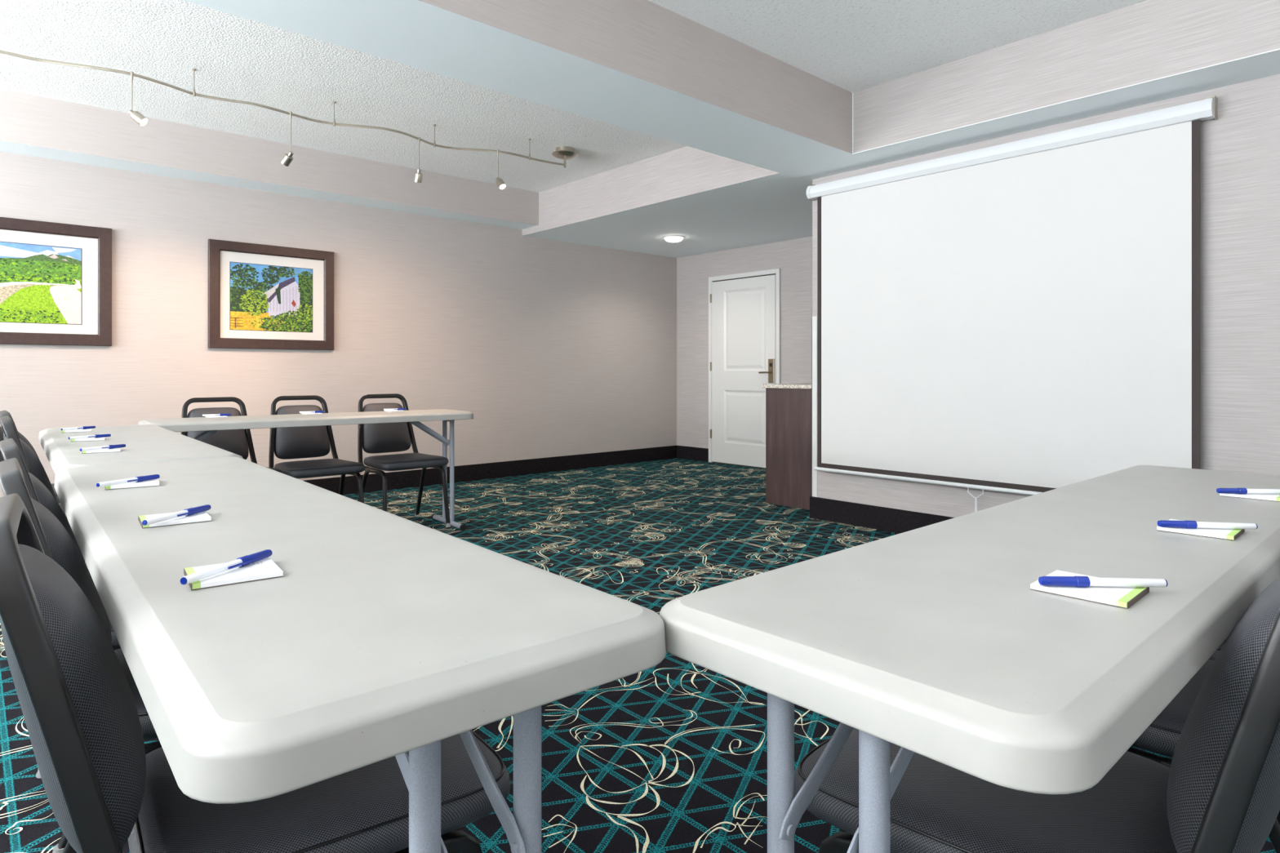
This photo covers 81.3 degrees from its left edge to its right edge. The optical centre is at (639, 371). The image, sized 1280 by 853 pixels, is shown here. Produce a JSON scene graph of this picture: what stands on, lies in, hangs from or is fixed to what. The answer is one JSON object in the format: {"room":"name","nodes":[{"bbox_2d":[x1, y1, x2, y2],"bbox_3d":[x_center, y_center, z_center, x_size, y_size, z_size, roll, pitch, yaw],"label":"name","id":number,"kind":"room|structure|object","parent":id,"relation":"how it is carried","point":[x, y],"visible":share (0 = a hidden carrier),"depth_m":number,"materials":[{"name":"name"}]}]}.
{"room":"conference room","nodes":[
{"label":"conference room","id":0,"kind":"room"},
{"bbox_2d":[0,151,676,497],"bbox_3d":[-3.266,-0.423,5.586,10.140,2.900,0.150,0,0,-42],"label":"wall","id":1,"kind":"structure","parent":0,"point":[553,348],"depth_m":6.37,"materials":[{"name":"beige paint"}]},
{"bbox_2d":[0,217,111,346],"bbox_3d":[-3.972,-0.576,4.824,0.910,0.806,0.033,0,0,-42],"label":"framed picture","id":2,"kind":"object","parent":1,"relation":"attached to","point":[55,278],"visible":1,"depth_m":4.92,"materials":[{"name":"brown wood"}]},
{"bbox_2d":[0,241,81,324],"bbox_3d":[-3.982,-0.569,4.820,0.596,0.507,0.002,0,0,-42],"label":"print","id":3,"kind":"object","parent":2,"relation":"attached to","point":[41,282],"depth_m":4.88,"materials":[{"name":"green paper"}]},
{"bbox_2d":[0,88,538,229],"bbox_3d":[-3.920,-1.560,4.699,7.680,0.316,0.292,0,0,-42],"label":"ceiling beam","id":4,"kind":"structure","parent":1,"relation":"attached to","point":[31,125],"depth_m":5.43,"materials":[{"name":"beige paint"}]},
{"bbox_2d":[208,239,333,350],"bbox_3d":[-2.859,-0.576,5.829,0.910,0.806,0.033,0,0,-42],"label":"framed picture","id":5,"kind":"object","parent":1,"relation":"attached to","point":[260,295],"visible":1,"depth_m":5.80,"materials":[{"name":"brown wood"}]},
{"bbox_2d":[230,262,312,332],"bbox_3d":[-2.869,-0.569,5.825,0.596,0.507,0.003,0,0,-42],"label":"print","id":6,"kind":"object","parent":5,"relation":"attached to","point":[265,296],"depth_m":5.82,"materials":[{"name":"multicoloured paper"}]},
{"bbox_2d":[303,445,676,494],"bbox_3d":[-3.211,0.953,5.525,9.840,0.149,0.014,0,0,-42],"label":"baseboard","id":7,"kind":"structure","parent":1,"relation":"attached to","point":[410,478],"depth_m":7.20,"materials":[{"name":"black rubber"}]},
{"bbox_2d":[0,0,1147,192],"bbox_3d":[-1.246,-1.795,1.812,7.780,0.155,8.160,0,0,-42],"label":"ceiling","id":8,"kind":"structure","parent":0,"point":[853,46],"depth_m":4.24,"materials":[{"name":"white paint"}]},
{"bbox_2d":[0,49,577,189],"bbox_3d":[-1.957,-1.488,4.650,3.739,0.459,0.241,0,0,-39],"label":"track light","id":9,"kind":"object","parent":8,"relation":"hanging from","point":[565,153],"visible":1,"depth_m":4.57,"materials":[{"name":"silver metal"}]},
{"bbox_2d":[183,0,853,173],"bbox_3d":[-1.714,-1.529,2.256,7.680,0.377,0.571,0,0,-42],"label":"ceiling beam","id":10,"kind":"structure","parent":8,"relation":"attached to","point":[642,66],"depth_m":3.46,"materials":[{"name":"paint"}]},
{"bbox_2d":[0,457,1275,852],"bbox_3d":[-0.481,1.067,2.503,10.140,0.081,8.460,0,0,-42],"label":"floor","id":11,"kind":"structure","parent":0,"point":[670,756],"depth_m":2.34,"materials":[{"name":"carpet"}]},
{"bbox_2d":[0,426,60,502],"bbox_3d":[-2.813,0.592,3.624,0.593,0.867,0.478,0,0,-42],"label":"chair","id":12,"kind":"object","parent":11,"relation":"on","point":[2,459],"visible":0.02,"depth_m":3.39,"materials":[{"name":"black metal"}]},
{"bbox_2d":[0,409,67,519],"bbox_3d":[-2.310,0.592,3.141,0.593,0.867,0.478,0,0,-43],"label":"chair","id":13,"kind":"object","parent":11,"relation":"on","point":[3,413],"visible":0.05,"depth_m":2.91,"materials":[{"name":"black plastic"}]},
{"bbox_2d":[0,415,88,570],"bbox_3d":[-1.983,0.592,2.764,0.593,0.867,0.478,0,0,-42],"label":"chair","id":14,"kind":"object","parent":11,"relation":"on","point":[34,466],"visible":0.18,"depth_m":2.52,"materials":[{"name":"black plastic"}]},
{"bbox_2d":[0,438,120,852],"bbox_3d":[-1.214,0.592,1.868,0.593,0.867,0.478,0,0,-42],"label":"chair","id":15,"kind":"object","parent":11,"relation":"on","point":[9,449],"visible":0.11,"depth_m":1.63,"materials":[{"name":"black metal"}]},
{"bbox_2d":[0,457,161,852],"bbox_3d":[-0.871,0.592,1.465,0.593,0.867,0.478,0,0,-41],"label":"chair","id":16,"kind":"object","parent":11,"relation":"on","point":[55,541],"visible":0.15,"depth_m":1.25,"materials":[{"name":"black leather"}]},
{"bbox_2d":[38,424,243,474],"bbox_3d":[-2.001,0.644,2.889,0.470,0.762,1.800,0,0,-40],"label":"folding table","id":17,"kind":"object","parent":11,"relation":"on","point":[144,443],"visible":0.29,"depth_m":2.57,"materials":[{"name":"grey plastic"}]},
{"bbox_2d":[61,428,91,432],"bbox_3d":[-2.448,0.259,3.241,0.101,0.007,0.093,0,0,-35],"label":"notepad","id":18,"kind":"object","parent":17,"relation":"on","point":[73,430],"visible":0.95,"depth_m":3.21,"materials":[{"name":"white paper"}]},
{"bbox_2d":[61,426,95,431],"bbox_3d":[-2.451,0.249,3.258,0.015,0.013,0.144,0,0,18],"label":"ballpoint pen","id":19,"kind":"object","parent":18,"relation":"on","point":[83,427],"visible":1,"depth_m":3.26,"materials":[{"name":"white plastic"}]},
{"bbox_2d":[71,437,105,441],"bbox_3d":[-2.097,0.259,2.836,0.101,0.007,0.093,0,0,-34],"label":"notepad","id":20,"kind":"object","parent":17,"relation":"on","point":[91,438],"visible":0.92,"depth_m":2.81,"materials":[{"name":"white paper"}]},
{"bbox_2d":[68,434,111,439],"bbox_3d":[-2.092,0.249,2.838,0.015,0.013,0.144,0,0,26],"label":"ballpoint pen","id":21,"kind":"object","parent":20,"relation":"on","point":[95,436],"visible":1,"depth_m":2.84,"materials":[{"name":"white"}]},
{"bbox_2d":[81,448,120,453],"bbox_3d":[-1.761,0.259,2.439,0.101,0.007,0.093,0,0,-35],"label":"notepad","id":22,"kind":"object","parent":17,"relation":"on","point":[114,450],"visible":0.8,"depth_m":2.41,"materials":[{"name":"white paper"}]},
{"bbox_2d":[80,444,125,451],"bbox_3d":[-1.749,0.249,2.433,0.015,0.013,0.144,0,0,20],"label":"ballpoint pen","id":23,"kind":"object","parent":22,"relation":"on","point":[109,446],"visible":1,"depth_m":2.43,"materials":[{"name":"white"}]},
{"bbox_2d":[180,396,282,473],"bbox_3d":[-2.396,0.592,4.329,0.478,0.867,0.593,0,0,-44],"label":"chair","id":24,"kind":"object","parent":11,"relation":"on","point":[238,442],"visible":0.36,"depth_m":4.50,"materials":[{"name":"black leather"}]},
{"bbox_2d":[0,493,510,852],"bbox_3d":[-0.533,0.592,1.054,0.593,0.867,0.478,0,0,-38],"label":"chair","id":25,"kind":"object","parent":11,"relation":"on","point":[103,789],"visible":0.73,"depth_m":0.88,"materials":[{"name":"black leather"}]},
{"bbox_2d":[137,408,473,530],"bbox_3d":[-1.909,0.644,4.466,1.800,0.762,0.470,0,0,-39],"label":"folding table","id":26,"kind":"object","parent":11,"relation":"on","point":[211,426],"visible":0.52,"depth_m":4.38,"materials":[{"name":"grey plastic"}]},
{"bbox_2d":[204,415,227,417],"bbox_3d":[-2.411,0.259,4.244,0.093,0.007,0.101,0,0,-42],"label":"notepad","id":27,"kind":"object","parent":26,"relation":"on","point":[215,416],"visible":0.95,"depth_m":4.21,"materials":[{"name":"white paper"}]},
{"bbox_2d":[202,413,231,416],"bbox_3d":[-2.409,0.249,4.244,0.144,0.013,0.015,0,0,-28],"label":"ballpoint pen","id":28,"kind":"object","parent":27,"relation":"on","point":[211,415],"visible":1,"depth_m":4.24,"materials":[{"name":"white plastic"}]},
{"bbox_2d":[301,413,322,414],"bbox_3d":[-2.006,0.259,4.556,0.093,0.007,0.101,0,0,-42],"label":"notepad","id":29,"kind":"object","parent":26,"relation":"on","point":[301,413],"visible":0.92,"depth_m":4.52,"materials":[{"name":"white paper"}]},
{"bbox_2d":[298,410,324,413],"bbox_3d":[-2.004,0.249,4.556,0.144,0.013,0.015,0,0,-28],"label":"ballpoint pen","id":30,"kind":"object","parent":29,"relation":"on","point":[315,411],"visible":1,"depth_m":4.56,"materials":[{"name":"white plastic"}]},
{"bbox_2d":[384,409,404,412],"bbox_3d":[-1.604,0.259,4.872,0.093,0.007,0.101,0,0,-42],"label":"notepad","id":31,"kind":"object","parent":26,"relation":"on","point":[391,411],"visible":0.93,"depth_m":4.84,"materials":[{"name":"white paper"}]},
{"bbox_2d":[382,408,406,410],"bbox_3d":[-1.602,0.249,4.872,0.144,0.013,0.015,0,0,-28],"label":"ballpoint pen","id":32,"kind":"object","parent":31,"relation":"on","point":[397,409],"visible":1,"depth_m":4.87,"materials":[{"name":"white plastic"}]},
{"bbox_2d":[268,395,364,503],"bbox_3d":[-2.029,0.592,4.634,0.478,0.867,0.593,0,0,-42],"label":"chair","id":33,"kind":"object","parent":11,"relation":"on","point":[307,442],"visible":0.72,"depth_m":4.70,"materials":[{"name":"black leather"}]},
{"bbox_2d":[53,457,666,852],"bbox_3d":[-0.773,0.644,1.423,0.471,0.762,2.001,0,0,-40],"label":"folding table","id":34,"kind":"object","parent":11,"relation":"on","point":[382,635],"visible":0.86,"depth_m":0.77,"materials":[{"name":"grey plastic"}]},
{"bbox_2d":[105,478,159,489],"bbox_3d":[-1.167,0.259,1.716,0.101,0.007,0.093,0,0,-34],"label":"notepad","id":35,"kind":"object","parent":34,"relation":"on","point":[155,482],"visible":0.71,"depth_m":1.69,"materials":[{"name":"white paper"}]},
{"bbox_2d":[96,474,159,487],"bbox_3d":[-1.163,0.249,1.700,0.015,0.013,0.144,0,0,19],"label":"ballpoint pen","id":36,"kind":"object","parent":35,"relation":"on","point":[140,478],"visible":1,"depth_m":1.70,"materials":[{"name":"white plastic"}]},
{"bbox_2d":[137,511,211,528],"bbox_3d":[-0.819,0.259,1.312,0.101,0.007,0.093,0,0,-38],"label":"notepad","id":37,"kind":"object","parent":34,"relation":"on","point":[202,517],"visible":0.71,"depth_m":1.29,"materials":[{"name":"white paper"}]},
{"bbox_2d":[142,504,211,525],"bbox_3d":[-0.802,0.249,1.297,0.015,0.013,0.144,0,0,10],"label":"ballpoint pen","id":38,"kind":"object","parent":37,"relation":"on","point":[191,511],"visible":1,"depth_m":1.29,"materials":[{"name":"white plastic"}]},
{"bbox_2d":[183,557,283,590],"bbox_3d":[-0.524,0.259,0.960,0.101,0.007,0.093,0,0,-36],"label":"notepad","id":39,"kind":"object","parent":34,"relation":"on","point":[266,568],"visible":0.88,"depth_m":0.94,"materials":[{"name":"white paper"}]},
{"bbox_2d":[180,549,272,585],"bbox_3d":[-0.524,0.249,0.955,0.015,0.013,0.144,0,0,14],"label":"ballpoint pen","id":40,"kind":"object","parent":39,"relation":"on","point":[246,560],"visible":1,"depth_m":0.95,"materials":[{"name":"white plastic"}]},
{"bbox_2d":[357,393,451,527],"bbox_3d":[-1.601,0.592,4.966,0.478,0.867,0.593,0,0,-42],"label":"chair","id":41,"kind":"object","parent":11,"relation":"on","point":[381,437],"visible":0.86,"depth_m":5.01,"materials":[{"name":"black leather"}]},
{"bbox_2d":[765,387,811,510],"bbox_3d":[1.591,0.580,5.608,0.622,0.895,1.152,0,0,-42],"label":"base cabinet","id":42,"kind":"object","parent":11,"relation":"on","point":[788,411],"visible":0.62,"depth_m":5.65,"materials":[{"name":"brown laminate"}]},
{"bbox_2d":[761,382,811,388],"bbox_3d":[1.591,0.116,5.614,0.654,0.030,1.180,0,0,-42],"label":"countertop","id":43,"kind":"structure","parent":42,"relation":"on","point":[808,385],"depth_m":5.68,"materials":[{"name":"stone"}]},
{"bbox_2d":[659,465,1279,852],"bbox_3d":[0.857,0.644,1.330,1.910,0.762,0.464,0,0,-42],"label":"folding table","id":44,"kind":"object","parent":11,"relation":"on","point":[935,642],"visible":0.9,"depth_m":0.79,"materials":[{"name":"grey plastic"}]},
{"bbox_2d":[1030,569,1149,608],"bbox_3d":[0.538,0.259,0.892,0.093,0.007,0.101,0,0,-43],"label":"notepad","id":45,"kind":"object","parent":44,"relation":"on","point":[1119,597],"visible":0.67,"depth_m":0.87,"materials":[{"name":"white paper"}]},
{"bbox_2d":[1038,576,1168,587],"bbox_3d":[0.547,0.249,0.883,0.144,0.013,0.015,0,0,4],"label":"ballpoint pen","id":46,"kind":"object","parent":45,"relation":"on","point":[1071,581],"visible":1,"depth_m":0.88,"materials":[{"name":"white plastic"}]},
{"bbox_2d":[1156,519,1244,540],"bbox_3d":[0.920,0.259,1.224,0.093,0.007,0.101,0,0,-43],"label":"notepad","id":47,"kind":"object","parent":44,"relation":"on","point":[1218,533],"visible":0.58,"depth_m":1.20,"materials":[{"name":"white paper"}]},
{"bbox_2d":[1157,520,1257,529],"bbox_3d":[0.919,0.249,1.210,0.144,0.013,0.015,0,0,9],"label":"ballpoint pen","id":48,"kind":"object","parent":47,"relation":"on","point":[1162,523],"visible":1,"depth_m":1.21,"materials":[{"name":"white plastic"}]},
{"bbox_2d":[1219,493,1279,502],"bbox_3d":[1.289,0.259,1.565,0.093,0.007,0.101,0,0,-43],"label":"notepad","id":49,"kind":"object","parent":44,"relation":"on","point":[1271,497],"visible":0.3,"depth_m":1.54,"materials":[{"name":"white paper"}]},
{"bbox_2d":[1216,488,1279,493],"bbox_3d":[1.276,0.249,1.552,0.144,0.013,0.015,0,0,5],"label":"ballpoint pen","id":50,"kind":"object","parent":49,"relation":"on","point":[1222,491],"visible":1,"depth_m":1.55,"materials":[{"name":"white plastic"}]},
{"bbox_2d":[794,576,1279,852],"bbox_3d":[0.562,0.592,1.016,0.478,0.867,0.593,0,0,-45],"label":"chair","id":51,"kind":"object","parent":11,"relation":"on","point":[1220,791],"visible":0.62,"depth_m":0.89,"materials":[{"name":"black leather"}]},
{"bbox_2d":[1127,659,1279,852],"bbox_3d":[0.951,0.592,1.379,0.478,0.867,0.593,0,0,-42],"label":"chair","id":52,"kind":"object","parent":11,"relation":"on","point":[1162,736],"visible":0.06,"depth_m":1.22,"materials":[{"name":"black fabric"}]},
{"bbox_2d":[1208,639,1279,825],"bbox_3d":[1.315,0.592,1.707,0.478,0.867,0.593,0,0,-42],"label":"chair","id":53,"kind":"object","parent":11,"relation":"on","point":[1215,655],"visible":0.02,"depth_m":1.54,"materials":[{"name":"black metal"}]},
{"bbox_2d":[676,236,812,448],"bbox_3d":[1.175,-0.423,6.895,1.794,2.900,3.860,0,0,-42],"label":"wall","id":54,"kind":"structure","parent":0,"point":[793,257],"depth_m":8.42,"materials":[{"name":"paint"}]},
{"bbox_2d":[676,445,708,462],"bbox_3d":[1.695,0.953,7.423,0.014,0.149,3.746,0,0,-42],"label":"baseboard","id":55,"kind":"structure","parent":54,"relation":"attached to","point":[699,454],"depth_m":8.62,"materials":[{"name":"black rubber"}]},
{"bbox_2d":[522,146,879,257],"bbox_3d":[0.882,-1.607,6.723,2.160,0.532,3.723,0,0,-42],"label":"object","id":56,"kind":"structure","parent":54,"relation":"attached to","point":[717,202],"depth_m":6.36,"materials":[{"name":"paint"}]},
{"bbox_2d":[662,235,684,242],"bbox_3d":[0.338,-1.317,7.460,0.230,0.048,0.230,0,0,-42],"label":"recessed light","id":57,"kind":"object","parent":56,"relation":"in","point":[671,238],"visible":1,"depth_m":7.40,"materials":[{"name":"white paint"}]},
{"bbox_2d":[708,268,780,468],"bbox_3d":[1.091,-0.017,8.043,0.081,2.088,0.992,0,0,-42],"label":"door","id":58,"kind":"structure","parent":54,"relation":"in","point":[744,308],"depth_m":8.07,"materials":[{"name":"white paint"}]},
{"bbox_2d":[812,74,1279,517],"bbox_3d":[2.946,-0.423,3.446,0.200,2.900,4.966,0,0,-42],"label":"wall","id":59,"kind":"structure","parent":0,"point":[1240,149],"depth_m":3.49,"materials":[{"name":"paint"}]},
{"bbox_2d":[811,315,817,497],"bbox_3d":[1.233,0.247,5.221,0.044,1.260,0.044,0,0,-42],"label":"trim","id":60,"kind":"structure","parent":59,"relation":"attached to","point":[814,319],"depth_m":5.21,"materials":[{"name":"white paint"}]},
{"bbox_2d":[809,496,954,533],"bbox_3d":[2.862,0.953,3.380,0.014,0.149,4.980,0,0,-42],"label":"baseboard","id":61,"kind":"structure","parent":59,"relation":"attached to","point":[882,518],"depth_m":4.87,"materials":[{"name":"black rubber"}]},
{"bbox_2d":[806,94,1217,511],"bbox_3d":[1.938,-0.226,4.337,0.100,2.137,2.264,0,0,-42],"label":"projection screen","id":62,"kind":"object","parent":59,"relation":"attached to","point":[1023,317],"visible":0.92,"depth_m":4.14,"materials":[{"name":"white fabric"}]},
{"bbox_2d":[852,48,1279,154],"bbox_3d":[2.799,-1.529,2.956,0.004,0.378,4.436,0,0,-42],"label":"trim","id":63,"kind":"structure","parent":59,"relation":"attached to","point":[1279,48],"depth_m":3.72,"materials":[{"name":"white paint"}]},
{"bbox_2d":[853,0,1279,164],"bbox_3d":[2.924,-1.607,3.070,0.336,0.532,4.437,0,0,-42],"label":"soffit","id":64,"kind":"structure","parent":59,"relation":"attached to","point":[1148,40],"depth_m":3.71,"materials":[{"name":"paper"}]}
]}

